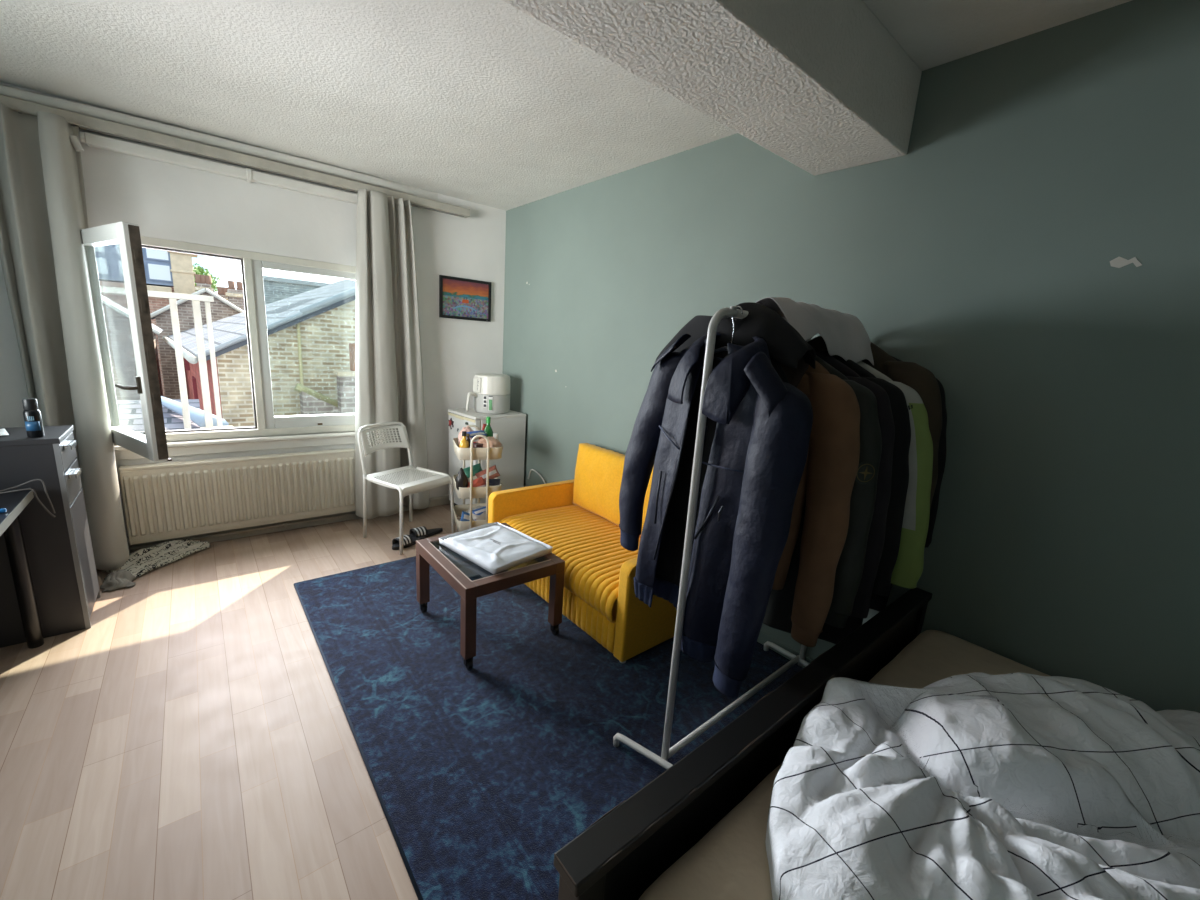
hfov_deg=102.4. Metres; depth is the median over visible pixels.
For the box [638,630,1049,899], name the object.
mattress
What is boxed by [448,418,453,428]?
magnet
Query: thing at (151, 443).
window
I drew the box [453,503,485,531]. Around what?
basket
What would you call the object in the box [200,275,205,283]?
pot
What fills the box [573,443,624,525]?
cushion
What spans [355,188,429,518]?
curtain
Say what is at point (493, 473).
snack packet
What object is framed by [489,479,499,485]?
snack packet
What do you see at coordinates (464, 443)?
bottle
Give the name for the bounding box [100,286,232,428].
frame
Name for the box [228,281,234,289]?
pot
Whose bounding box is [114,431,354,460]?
trim
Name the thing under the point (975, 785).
duvet
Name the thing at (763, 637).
baseboard
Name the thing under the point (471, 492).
basket
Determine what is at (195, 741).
floor
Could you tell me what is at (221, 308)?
house
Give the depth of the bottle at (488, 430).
3.43 m
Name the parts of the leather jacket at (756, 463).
zip pull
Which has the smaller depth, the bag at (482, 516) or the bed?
the bed
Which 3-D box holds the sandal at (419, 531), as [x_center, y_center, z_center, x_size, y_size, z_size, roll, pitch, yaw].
[-1.282,0.594,3.548,0.105,0.071,0.269,15,16,41]
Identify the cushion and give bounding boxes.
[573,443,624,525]
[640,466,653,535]
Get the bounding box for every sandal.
[392,534,424,549]
[410,526,442,537]
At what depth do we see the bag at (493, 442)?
3.30 m
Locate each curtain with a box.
[0,102,129,569]
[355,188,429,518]
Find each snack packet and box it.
[460,511,473,520]
[463,463,482,477]
[467,430,486,437]
[468,477,485,486]
[472,506,485,520]
[475,465,500,481]
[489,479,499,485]
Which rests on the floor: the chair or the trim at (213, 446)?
the chair
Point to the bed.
(623, 852)
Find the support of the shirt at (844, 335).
on the jacket at (829, 474)
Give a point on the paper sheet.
(3, 432)
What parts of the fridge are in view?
door, trim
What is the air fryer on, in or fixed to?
on the fridge
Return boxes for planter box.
[349,343,355,370]
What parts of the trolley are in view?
handle, handle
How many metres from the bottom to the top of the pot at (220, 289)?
0.240 m
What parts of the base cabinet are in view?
drawer, handle, drawer, handle, edge trim, door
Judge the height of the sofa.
0.777 m
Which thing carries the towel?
on the floor
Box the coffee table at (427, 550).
[416,523,564,669]
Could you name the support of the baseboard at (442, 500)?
attached to the wall at (167, 201)
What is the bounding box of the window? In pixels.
[81,221,355,461]
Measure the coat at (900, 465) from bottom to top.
1.063 m
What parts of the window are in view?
sash, handle, sash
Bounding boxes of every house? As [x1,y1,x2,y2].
[150,288,244,399]
[163,279,355,426]
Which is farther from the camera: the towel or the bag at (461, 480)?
the bag at (461, 480)
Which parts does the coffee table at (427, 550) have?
leg, leg, frame, leg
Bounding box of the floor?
[0,504,460,899]
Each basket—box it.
[453,437,502,459]
[453,474,501,498]
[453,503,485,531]
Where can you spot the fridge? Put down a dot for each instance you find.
(510, 426)
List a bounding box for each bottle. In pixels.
[459,431,468,447]
[466,433,470,447]
[484,417,492,436]
[493,433,498,439]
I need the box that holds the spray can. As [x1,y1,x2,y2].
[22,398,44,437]
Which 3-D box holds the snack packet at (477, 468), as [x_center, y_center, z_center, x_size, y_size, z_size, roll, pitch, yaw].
[-0.909,0.150,3.455,0.161,0.092,0.052,-8,17,-42]
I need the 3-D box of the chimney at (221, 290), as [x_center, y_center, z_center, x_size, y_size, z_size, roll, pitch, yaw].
[-11.869,-2.409,15.600,0.420,5.440,0.600,-6,16,-39]
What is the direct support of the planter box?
on the wall at (312, 402)
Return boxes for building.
[94,244,197,396]
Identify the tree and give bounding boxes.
[193,263,220,292]
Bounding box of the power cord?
[528,469,545,483]
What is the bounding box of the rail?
[0,94,469,217]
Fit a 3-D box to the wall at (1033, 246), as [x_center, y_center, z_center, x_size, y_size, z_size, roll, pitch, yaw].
[1.107,-0.190,2.156,0.201,2.500,5.980,-6,16,-39]
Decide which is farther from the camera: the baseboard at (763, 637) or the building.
the building
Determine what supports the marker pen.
on the desk at (14, 502)
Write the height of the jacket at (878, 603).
1.052 m
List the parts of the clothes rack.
rail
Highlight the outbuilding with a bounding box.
[101,295,163,399]
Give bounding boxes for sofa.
[488,443,676,662]
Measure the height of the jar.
0.098 m
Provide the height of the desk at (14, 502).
0.695 m
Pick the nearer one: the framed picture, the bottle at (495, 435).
the bottle at (495, 435)
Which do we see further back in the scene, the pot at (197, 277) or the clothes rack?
the pot at (197, 277)
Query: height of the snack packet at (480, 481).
0.113 m
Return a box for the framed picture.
[439,275,490,321]
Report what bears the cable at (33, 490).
on the desk at (14, 502)
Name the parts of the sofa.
armrest, seat, armrest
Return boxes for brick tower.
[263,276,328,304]
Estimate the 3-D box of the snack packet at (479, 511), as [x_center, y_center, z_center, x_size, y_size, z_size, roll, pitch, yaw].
[-0.844,0.452,3.451,0.065,0.081,0.151,14,16,38]
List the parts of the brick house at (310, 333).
door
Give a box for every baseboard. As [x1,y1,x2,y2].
[128,495,450,553]
[757,630,813,667]
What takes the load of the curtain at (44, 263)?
hanging from the rail
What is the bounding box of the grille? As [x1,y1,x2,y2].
[118,448,354,470]
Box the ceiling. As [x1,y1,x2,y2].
[0,0,1131,210]
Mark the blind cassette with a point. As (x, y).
(92, 140)
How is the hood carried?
attached to the coat at (786, 346)
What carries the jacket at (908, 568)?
hanging from the clothes rack
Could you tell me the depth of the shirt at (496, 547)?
2.39 m
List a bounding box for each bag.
[455,468,468,489]
[458,425,475,446]
[466,506,485,519]
[476,437,502,448]
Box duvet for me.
[765,672,1199,899]
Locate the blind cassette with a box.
[80,132,357,203]
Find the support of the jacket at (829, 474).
hanging from the clothes rack
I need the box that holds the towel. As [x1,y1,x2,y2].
[102,538,209,577]
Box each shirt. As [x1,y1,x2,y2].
[439,522,552,573]
[755,297,873,364]
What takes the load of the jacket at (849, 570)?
hanging from the clothes rack
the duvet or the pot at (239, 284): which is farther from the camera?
the pot at (239, 284)
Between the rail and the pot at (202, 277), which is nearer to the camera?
the rail
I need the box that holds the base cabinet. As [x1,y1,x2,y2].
[0,425,100,647]
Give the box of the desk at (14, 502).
[0,490,43,648]
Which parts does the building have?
pane, pane, pane, pane, pane, pane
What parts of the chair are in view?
leg, frame, backrest, leg, seat, leg, leg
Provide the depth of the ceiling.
2.07 m
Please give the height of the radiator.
0.542 m
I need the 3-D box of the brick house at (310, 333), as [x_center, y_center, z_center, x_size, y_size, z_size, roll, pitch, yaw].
[-5.186,-1.132,10.986,7.146,5.777,7.795,-6,16,-39]
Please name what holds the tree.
on the ground
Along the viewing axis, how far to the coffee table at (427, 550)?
2.26 m
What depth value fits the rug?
1.90 m
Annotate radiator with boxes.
[118,448,355,544]
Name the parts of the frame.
rail, post, post, post, foot plate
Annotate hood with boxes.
[727,302,815,368]
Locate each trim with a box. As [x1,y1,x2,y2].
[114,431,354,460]
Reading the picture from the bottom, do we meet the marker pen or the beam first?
the marker pen
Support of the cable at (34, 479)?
on the desk at (14, 502)
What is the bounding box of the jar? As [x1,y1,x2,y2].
[473,443,482,447]
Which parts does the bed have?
leg, leg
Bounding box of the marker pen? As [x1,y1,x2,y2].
[0,508,6,512]
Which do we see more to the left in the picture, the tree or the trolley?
the tree
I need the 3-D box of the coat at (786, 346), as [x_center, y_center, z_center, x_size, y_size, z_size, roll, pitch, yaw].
[0.396,-0.105,1.635,0.181,0.756,0.596,-7,17,-42]
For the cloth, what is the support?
on the floor
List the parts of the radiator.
panel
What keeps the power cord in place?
attached to the wall at (1033, 246)
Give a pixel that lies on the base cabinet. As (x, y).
(59, 550)
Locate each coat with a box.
[654,302,815,526]
[814,349,894,618]
[818,350,910,643]
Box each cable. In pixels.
[0,479,54,512]
[0,488,55,516]
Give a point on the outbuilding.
(117, 321)
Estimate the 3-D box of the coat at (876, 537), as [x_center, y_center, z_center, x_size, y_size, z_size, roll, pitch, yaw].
[0.713,0.152,1.765,0.122,1.023,0.652,-5,15,-36]
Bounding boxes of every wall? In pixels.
[0,82,505,542]
[294,370,355,414]
[502,0,1199,712]
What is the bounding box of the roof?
[117,396,228,431]
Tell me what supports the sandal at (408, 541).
on the floor
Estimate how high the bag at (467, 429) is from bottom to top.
0.187 m
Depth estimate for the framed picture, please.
3.97 m
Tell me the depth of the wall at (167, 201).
3.18 m
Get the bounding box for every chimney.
[194,274,213,291]
[217,287,227,300]
[225,281,244,310]
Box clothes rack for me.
[613,306,809,768]
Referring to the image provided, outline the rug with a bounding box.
[293,549,802,899]
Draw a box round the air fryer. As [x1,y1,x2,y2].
[466,373,510,413]
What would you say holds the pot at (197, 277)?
on the chimney at (202, 281)
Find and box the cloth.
[100,569,136,591]
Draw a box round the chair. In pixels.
[358,422,454,554]
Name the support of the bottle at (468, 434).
in the trolley
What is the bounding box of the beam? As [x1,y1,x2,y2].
[502,0,921,175]
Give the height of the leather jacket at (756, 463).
1.063 m
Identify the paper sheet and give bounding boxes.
[0,428,8,435]
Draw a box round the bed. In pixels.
[554,588,931,899]
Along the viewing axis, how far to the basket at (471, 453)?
3.24 m
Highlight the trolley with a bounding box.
[453,425,502,531]
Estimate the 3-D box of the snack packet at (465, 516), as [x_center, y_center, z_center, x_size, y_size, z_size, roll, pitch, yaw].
[-0.927,0.493,3.385,0.049,0.146,0.160,15,17,42]
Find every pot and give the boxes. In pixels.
[194,274,200,282]
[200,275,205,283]
[205,275,211,284]
[217,287,222,294]
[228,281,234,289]
[236,282,242,289]
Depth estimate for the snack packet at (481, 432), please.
3.34 m
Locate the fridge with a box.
[448,408,525,505]
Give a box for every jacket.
[619,332,812,697]
[763,355,881,632]
[772,341,859,646]
[808,336,941,596]
[857,361,932,588]
[869,378,946,611]
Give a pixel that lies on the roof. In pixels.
(130, 411)
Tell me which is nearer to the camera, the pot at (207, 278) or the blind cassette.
the blind cassette
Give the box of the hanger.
[701,306,742,370]
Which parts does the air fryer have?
handle, control panel, drawer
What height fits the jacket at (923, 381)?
0.979 m
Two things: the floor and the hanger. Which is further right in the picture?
the hanger

